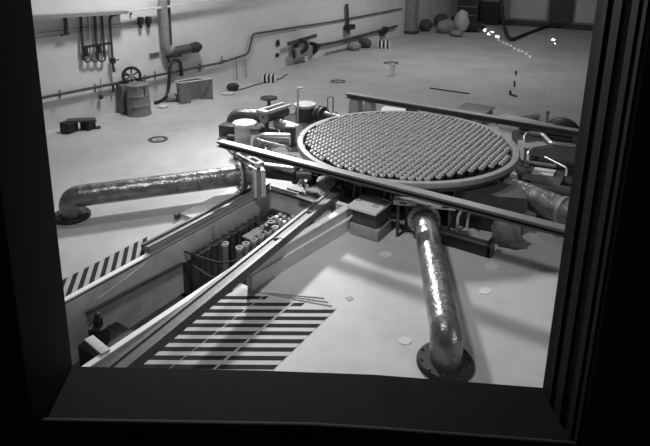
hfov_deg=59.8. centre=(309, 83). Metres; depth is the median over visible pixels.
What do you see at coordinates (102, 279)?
trim
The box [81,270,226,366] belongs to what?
trim
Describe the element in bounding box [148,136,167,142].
floor drain
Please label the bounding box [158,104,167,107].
cloth bundle
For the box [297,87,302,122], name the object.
marker post
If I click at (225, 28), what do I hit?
wall
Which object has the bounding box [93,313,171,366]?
trim
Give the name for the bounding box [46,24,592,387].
floor
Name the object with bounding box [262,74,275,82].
block
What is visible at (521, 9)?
wall panel
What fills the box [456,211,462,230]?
pipe stub
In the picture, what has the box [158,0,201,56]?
duct
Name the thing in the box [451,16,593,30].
baseboard
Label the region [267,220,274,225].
tube
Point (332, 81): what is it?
floor drain
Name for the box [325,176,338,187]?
floor grating
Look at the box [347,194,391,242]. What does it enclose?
equipment box
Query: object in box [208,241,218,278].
tube
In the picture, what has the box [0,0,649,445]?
window frame
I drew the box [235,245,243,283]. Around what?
tube
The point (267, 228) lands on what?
tube
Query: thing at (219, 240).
tube
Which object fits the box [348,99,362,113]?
pedestal
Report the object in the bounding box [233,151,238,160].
pipe
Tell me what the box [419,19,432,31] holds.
sack
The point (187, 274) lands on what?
trim
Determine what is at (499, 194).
housing
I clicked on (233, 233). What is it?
tube
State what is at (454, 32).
sack
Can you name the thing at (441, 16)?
sack
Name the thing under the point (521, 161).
conduit
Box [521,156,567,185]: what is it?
instrument case
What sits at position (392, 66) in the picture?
bollard
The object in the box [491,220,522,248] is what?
sack
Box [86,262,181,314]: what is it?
conduit
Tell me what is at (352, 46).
cloth bundle
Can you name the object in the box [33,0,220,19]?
cable tray
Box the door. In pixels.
[548,0,574,29]
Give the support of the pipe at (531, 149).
attached to the vessel
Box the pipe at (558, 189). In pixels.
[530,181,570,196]
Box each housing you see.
[232,119,256,145]
[294,101,315,122]
[451,178,527,233]
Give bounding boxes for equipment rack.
[457,0,500,24]
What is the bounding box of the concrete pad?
[180,188,238,218]
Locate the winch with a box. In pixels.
[287,34,316,57]
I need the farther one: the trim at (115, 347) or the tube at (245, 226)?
the tube at (245, 226)
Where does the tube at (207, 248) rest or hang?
in the floor at (165, 307)
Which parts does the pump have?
knob, stem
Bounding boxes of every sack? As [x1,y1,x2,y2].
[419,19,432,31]
[434,13,448,25]
[436,19,456,33]
[450,29,462,35]
[454,10,469,31]
[466,21,485,31]
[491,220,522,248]
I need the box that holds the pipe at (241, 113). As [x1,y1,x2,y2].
[226,107,263,124]
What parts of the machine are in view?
plate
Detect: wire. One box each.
[35,22,136,33]
[35,25,136,38]
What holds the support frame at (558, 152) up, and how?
on the floor at (506, 330)
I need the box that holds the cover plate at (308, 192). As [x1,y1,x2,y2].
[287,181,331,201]
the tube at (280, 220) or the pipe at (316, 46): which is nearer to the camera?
the tube at (280, 220)
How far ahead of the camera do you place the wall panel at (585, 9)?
36.53 m
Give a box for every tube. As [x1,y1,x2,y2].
[190,251,201,291]
[196,248,206,285]
[201,245,211,282]
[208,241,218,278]
[214,238,222,274]
[221,234,230,266]
[221,241,229,272]
[227,230,236,266]
[234,226,242,244]
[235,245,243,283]
[240,223,248,241]
[242,241,249,285]
[247,219,255,231]
[250,237,257,250]
[253,215,260,236]
[256,220,263,226]
[257,233,264,244]
[259,212,267,222]
[264,226,271,230]
[264,230,271,239]
[266,215,273,220]
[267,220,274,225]
[271,225,278,233]
[278,218,282,228]
[516,113,539,119]
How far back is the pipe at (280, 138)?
14.12 m
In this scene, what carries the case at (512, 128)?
on the floor at (506, 330)
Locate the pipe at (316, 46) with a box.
[310,25,397,53]
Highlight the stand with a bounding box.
[260,95,276,109]
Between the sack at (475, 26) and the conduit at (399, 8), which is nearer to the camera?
the conduit at (399, 8)
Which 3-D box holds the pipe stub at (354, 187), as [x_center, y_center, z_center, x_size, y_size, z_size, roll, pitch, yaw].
[0.946,2.216,11.612,0.135,0.528,0.190,9,16,34]
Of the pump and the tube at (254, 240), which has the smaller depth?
the pump
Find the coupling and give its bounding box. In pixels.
[227,134,234,140]
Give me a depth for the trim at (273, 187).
12.15 m
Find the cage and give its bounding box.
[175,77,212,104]
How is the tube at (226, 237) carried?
in the floor at (165, 307)
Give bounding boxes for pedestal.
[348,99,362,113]
[363,102,375,111]
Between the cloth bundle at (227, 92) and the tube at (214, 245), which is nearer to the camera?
the tube at (214, 245)
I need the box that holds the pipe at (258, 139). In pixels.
[256,138,291,150]
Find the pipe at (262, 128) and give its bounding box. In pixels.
[259,126,278,132]
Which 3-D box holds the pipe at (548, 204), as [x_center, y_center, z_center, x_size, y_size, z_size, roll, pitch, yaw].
[4.333,2.196,10.239,0.542,0.524,1.934,-9,16,-34]
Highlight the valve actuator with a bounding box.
[256,102,291,132]
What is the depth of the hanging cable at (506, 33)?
32.83 m
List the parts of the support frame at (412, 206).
yoke leg, yoke plate, yoke leg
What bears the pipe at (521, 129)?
on the support frame at (558, 152)
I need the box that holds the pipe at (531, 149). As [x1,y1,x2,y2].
[525,145,552,167]
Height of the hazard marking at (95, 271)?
0.006 m
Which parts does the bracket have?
drop arm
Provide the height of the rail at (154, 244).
0.140 m
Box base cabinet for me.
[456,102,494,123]
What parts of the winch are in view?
plate, arm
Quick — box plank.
[84,335,109,355]
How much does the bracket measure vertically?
0.624 m
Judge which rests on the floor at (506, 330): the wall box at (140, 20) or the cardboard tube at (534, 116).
the cardboard tube at (534, 116)
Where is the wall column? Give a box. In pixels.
[404,0,418,34]
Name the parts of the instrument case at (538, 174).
panel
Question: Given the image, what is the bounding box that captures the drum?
[381,106,405,110]
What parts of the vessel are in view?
support leg, support leg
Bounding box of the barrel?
[126,81,151,116]
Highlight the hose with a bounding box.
[154,55,182,104]
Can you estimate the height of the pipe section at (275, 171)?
0.440 m
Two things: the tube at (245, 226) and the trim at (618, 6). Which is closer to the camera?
the trim at (618, 6)
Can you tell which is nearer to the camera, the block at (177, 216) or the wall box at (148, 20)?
the block at (177, 216)
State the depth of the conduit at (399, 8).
29.11 m
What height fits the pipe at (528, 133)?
0.345 m
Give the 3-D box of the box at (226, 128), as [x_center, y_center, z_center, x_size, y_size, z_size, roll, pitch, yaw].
[-2.297,1.292,15.918,0.440,0.330,0.340,4,14,17]
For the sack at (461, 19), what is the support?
on the floor at (506, 330)
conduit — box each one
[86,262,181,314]
[301,8,402,26]
[520,159,555,167]
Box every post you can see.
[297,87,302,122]
[546,110,549,122]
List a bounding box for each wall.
[31,0,452,131]
[65,190,271,364]
[270,191,330,221]
[452,0,593,24]
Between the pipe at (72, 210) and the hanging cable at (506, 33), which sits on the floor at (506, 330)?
the pipe at (72, 210)
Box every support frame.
[393,196,455,236]
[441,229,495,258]
[512,130,577,186]
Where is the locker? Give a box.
[116,83,126,113]
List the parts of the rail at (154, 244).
rail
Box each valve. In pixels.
[235,152,265,199]
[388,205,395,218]
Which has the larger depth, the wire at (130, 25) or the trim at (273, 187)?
the wire at (130, 25)
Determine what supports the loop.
on the pipe at (320, 112)
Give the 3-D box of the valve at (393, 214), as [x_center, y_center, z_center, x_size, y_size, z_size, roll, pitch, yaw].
[1.526,2.492,11.020,0.288,0.264,0.160,9,16,34]
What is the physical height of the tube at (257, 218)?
2.860 m
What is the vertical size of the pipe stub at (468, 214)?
0.527 m
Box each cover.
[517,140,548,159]
[548,117,578,128]
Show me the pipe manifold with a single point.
(98, 47)
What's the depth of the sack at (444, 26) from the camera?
35.22 m
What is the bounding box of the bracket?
[60,18,69,36]
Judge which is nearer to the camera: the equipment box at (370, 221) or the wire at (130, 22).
the equipment box at (370, 221)
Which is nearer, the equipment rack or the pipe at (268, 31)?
the pipe at (268, 31)
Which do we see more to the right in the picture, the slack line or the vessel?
the vessel
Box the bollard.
[390,64,395,76]
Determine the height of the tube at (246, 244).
2.820 m
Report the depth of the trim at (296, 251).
9.53 m
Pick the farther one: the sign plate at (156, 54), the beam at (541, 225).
the sign plate at (156, 54)
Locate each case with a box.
[498,113,553,130]
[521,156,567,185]
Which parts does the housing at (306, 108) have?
casing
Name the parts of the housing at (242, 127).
casing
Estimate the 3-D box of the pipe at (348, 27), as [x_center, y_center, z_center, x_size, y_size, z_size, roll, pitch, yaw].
[2.051,-3.387,29.207,0.300,1.536,0.710,9,16,34]
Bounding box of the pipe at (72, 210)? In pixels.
[55,164,251,225]
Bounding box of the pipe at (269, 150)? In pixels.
[269,150,296,157]
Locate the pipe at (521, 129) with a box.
[519,127,572,138]
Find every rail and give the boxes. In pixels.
[104,186,343,367]
[141,182,269,253]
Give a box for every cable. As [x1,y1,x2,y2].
[182,262,214,278]
[184,251,241,263]
[234,74,286,90]
[430,87,468,93]
[499,0,548,40]
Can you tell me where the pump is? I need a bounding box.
[78,312,133,366]
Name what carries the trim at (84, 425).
attached to the window frame
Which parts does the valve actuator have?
guide rail, guide rail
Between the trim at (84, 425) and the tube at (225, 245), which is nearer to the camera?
the trim at (84, 425)
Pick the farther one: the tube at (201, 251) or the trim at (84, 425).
the tube at (201, 251)
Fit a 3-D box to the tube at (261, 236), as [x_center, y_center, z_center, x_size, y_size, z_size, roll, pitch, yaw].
[-0.968,4.356,11.491,0.156,2.820,0.153,9,16,34]
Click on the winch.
(301, 48)
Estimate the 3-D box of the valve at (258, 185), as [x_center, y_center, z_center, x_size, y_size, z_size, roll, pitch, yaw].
[-1.280,1.959,12.010,0.846,0.845,0.799,9,16,34]
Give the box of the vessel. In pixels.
[297,111,519,228]
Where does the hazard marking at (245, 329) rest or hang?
on the floor at (506, 330)
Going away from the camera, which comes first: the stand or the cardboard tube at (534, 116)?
the cardboard tube at (534, 116)
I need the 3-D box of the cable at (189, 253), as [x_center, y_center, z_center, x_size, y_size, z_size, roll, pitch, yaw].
[-1.558,3.064,10.091,1.562,0.216,0.232,3,14,11]
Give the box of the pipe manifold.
[79,15,111,62]
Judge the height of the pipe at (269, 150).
0.278 m
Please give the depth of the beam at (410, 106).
14.21 m
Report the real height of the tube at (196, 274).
2.860 m
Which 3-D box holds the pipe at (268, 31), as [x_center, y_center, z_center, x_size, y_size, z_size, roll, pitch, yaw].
[-4.104,-1.023,20.729,0.090,0.969,12.862,9,16,34]
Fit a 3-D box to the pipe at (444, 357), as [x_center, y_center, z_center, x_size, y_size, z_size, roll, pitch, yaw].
[1.797,2.904,8.502,0.718,0.624,3.640,1,13,3]
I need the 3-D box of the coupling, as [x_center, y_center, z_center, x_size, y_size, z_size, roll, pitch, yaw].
[-2.109,1.472,15.458,0.286,0.188,0.190,2,14,10]
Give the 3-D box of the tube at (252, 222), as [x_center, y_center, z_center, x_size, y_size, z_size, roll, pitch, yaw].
[-1.210,4.216,11.995,0.184,2.860,0.181,9,16,34]
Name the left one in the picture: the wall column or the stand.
the stand
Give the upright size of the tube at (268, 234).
2.820 m
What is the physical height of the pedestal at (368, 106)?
0.965 m
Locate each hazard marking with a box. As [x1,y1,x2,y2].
[62,237,147,296]
[140,286,336,370]
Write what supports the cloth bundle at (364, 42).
on the floor at (506, 330)
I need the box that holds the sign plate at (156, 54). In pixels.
[149,52,159,57]
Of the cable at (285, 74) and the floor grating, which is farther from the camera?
the cable at (285, 74)
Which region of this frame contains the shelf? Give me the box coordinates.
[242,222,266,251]
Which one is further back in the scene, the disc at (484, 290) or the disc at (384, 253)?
the disc at (384, 253)
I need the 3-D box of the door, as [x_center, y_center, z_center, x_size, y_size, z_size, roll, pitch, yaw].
[16.645,-4.912,37.394,1.500,2.500,0.080,9,16,34]
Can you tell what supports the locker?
on the floor at (506, 330)
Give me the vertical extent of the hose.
1.540 m
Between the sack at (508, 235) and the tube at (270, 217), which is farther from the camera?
the tube at (270, 217)
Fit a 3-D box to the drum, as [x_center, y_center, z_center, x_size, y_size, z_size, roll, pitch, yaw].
[2.461,1.122,16.071,0.800,0.896,0.900,7,15,28]
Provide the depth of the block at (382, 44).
29.99 m
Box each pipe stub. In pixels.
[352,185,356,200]
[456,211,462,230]
[465,213,470,228]
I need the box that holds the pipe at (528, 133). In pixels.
[522,131,574,147]
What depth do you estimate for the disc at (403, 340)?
7.58 m
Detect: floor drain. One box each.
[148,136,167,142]
[331,80,345,82]
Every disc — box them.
[379,251,391,256]
[398,337,411,344]
[479,287,490,293]
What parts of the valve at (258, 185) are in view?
yoke plate, yoke leg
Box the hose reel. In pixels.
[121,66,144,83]
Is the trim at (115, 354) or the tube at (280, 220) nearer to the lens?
the trim at (115, 354)
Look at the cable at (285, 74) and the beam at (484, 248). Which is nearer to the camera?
the beam at (484, 248)
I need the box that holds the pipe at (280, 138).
[252,132,290,149]
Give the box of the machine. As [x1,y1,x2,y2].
[59,117,100,133]
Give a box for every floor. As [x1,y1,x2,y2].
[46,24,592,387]
[72,293,187,366]
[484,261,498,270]
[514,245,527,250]
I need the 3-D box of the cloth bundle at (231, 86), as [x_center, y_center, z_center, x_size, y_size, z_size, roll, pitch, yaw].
[-2.873,0.100,21.131,0.370,0.302,0.484,9,16,34]
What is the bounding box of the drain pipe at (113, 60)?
[109,14,120,71]
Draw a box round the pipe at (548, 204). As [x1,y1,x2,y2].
[503,177,568,224]
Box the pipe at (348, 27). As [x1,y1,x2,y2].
[344,4,354,32]
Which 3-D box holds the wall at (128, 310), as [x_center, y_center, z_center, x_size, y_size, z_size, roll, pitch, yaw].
[-3.078,4.590,9.769,0.200,3.160,7.700,9,16,34]
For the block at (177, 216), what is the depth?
10.99 m
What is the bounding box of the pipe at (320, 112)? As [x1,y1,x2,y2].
[313,105,340,120]
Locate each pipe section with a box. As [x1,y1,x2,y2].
[263,162,312,184]
[273,118,302,134]
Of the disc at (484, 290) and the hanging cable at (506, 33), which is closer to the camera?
the disc at (484, 290)
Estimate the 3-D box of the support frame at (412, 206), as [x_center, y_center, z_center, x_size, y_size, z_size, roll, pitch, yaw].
[2.059,2.410,10.324,1.100,0.745,0.619,2,13,7]
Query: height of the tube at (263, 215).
2.860 m
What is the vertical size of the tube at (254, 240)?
2.820 m
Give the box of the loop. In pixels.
[327,96,333,111]
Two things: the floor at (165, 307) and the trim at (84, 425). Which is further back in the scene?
the floor at (165, 307)
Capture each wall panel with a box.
[510,0,547,19]
[575,0,596,22]
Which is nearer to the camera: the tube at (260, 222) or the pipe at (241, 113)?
the tube at (260, 222)
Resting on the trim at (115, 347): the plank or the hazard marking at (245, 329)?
the plank
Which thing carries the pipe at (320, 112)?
on the floor at (506, 330)
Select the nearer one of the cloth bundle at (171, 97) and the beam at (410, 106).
the beam at (410, 106)
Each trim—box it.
[35,418,576,445]
[65,254,148,301]
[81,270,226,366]
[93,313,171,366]
[183,208,314,294]
[247,204,351,289]
[271,184,301,198]
[547,0,649,445]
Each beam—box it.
[217,139,564,237]
[346,92,578,136]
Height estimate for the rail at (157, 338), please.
0.576 m
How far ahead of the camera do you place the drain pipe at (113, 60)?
17.58 m
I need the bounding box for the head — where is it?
[274,215,278,225]
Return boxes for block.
[174,213,180,219]
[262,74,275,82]
[285,123,295,145]
[377,40,389,48]
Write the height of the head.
2.906 m
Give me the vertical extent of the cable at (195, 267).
0.360 m
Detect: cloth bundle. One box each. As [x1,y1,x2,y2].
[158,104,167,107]
[164,92,176,101]
[221,91,233,94]
[226,83,238,90]
[347,41,360,50]
[358,38,371,47]
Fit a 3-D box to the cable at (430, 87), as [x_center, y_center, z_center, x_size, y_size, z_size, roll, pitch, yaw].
[5.158,0.250,20.959,1.505,0.050,0.079,9,16,34]
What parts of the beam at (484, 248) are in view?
post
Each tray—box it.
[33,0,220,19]
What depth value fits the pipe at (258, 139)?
13.62 m
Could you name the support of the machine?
on the floor at (506, 330)
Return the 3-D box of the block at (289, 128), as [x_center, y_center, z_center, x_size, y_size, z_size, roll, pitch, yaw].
[-0.508,1.371,15.041,0.270,0.590,0.270,1,13,6]
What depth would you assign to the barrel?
17.68 m
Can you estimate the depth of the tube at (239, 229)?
11.32 m
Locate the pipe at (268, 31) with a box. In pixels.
[42,26,300,98]
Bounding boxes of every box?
[137,17,143,27]
[145,16,151,27]
[219,122,234,135]
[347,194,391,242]
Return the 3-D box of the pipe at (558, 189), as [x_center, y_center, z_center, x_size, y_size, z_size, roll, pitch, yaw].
[5.009,2.181,11.690,0.869,0.240,0.240,8,16,30]
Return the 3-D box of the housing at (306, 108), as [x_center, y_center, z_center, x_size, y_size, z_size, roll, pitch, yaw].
[-0.152,0.864,17.148,0.694,0.605,0.694,9,16,34]
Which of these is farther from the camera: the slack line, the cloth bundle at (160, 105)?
the cloth bundle at (160, 105)
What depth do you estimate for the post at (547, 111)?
16.33 m
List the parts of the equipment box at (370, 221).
lid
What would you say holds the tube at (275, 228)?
in the floor at (165, 307)
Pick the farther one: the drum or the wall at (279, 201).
the drum
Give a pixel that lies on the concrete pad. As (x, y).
(193, 211)
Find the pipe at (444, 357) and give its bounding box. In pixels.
[413,210,474,381]
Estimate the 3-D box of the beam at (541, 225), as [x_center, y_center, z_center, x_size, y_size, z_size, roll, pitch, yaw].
[1.339,2.274,10.075,7.970,1.124,0.190,9,16,34]
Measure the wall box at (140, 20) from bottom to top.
0.362 m
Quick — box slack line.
[98,249,162,299]

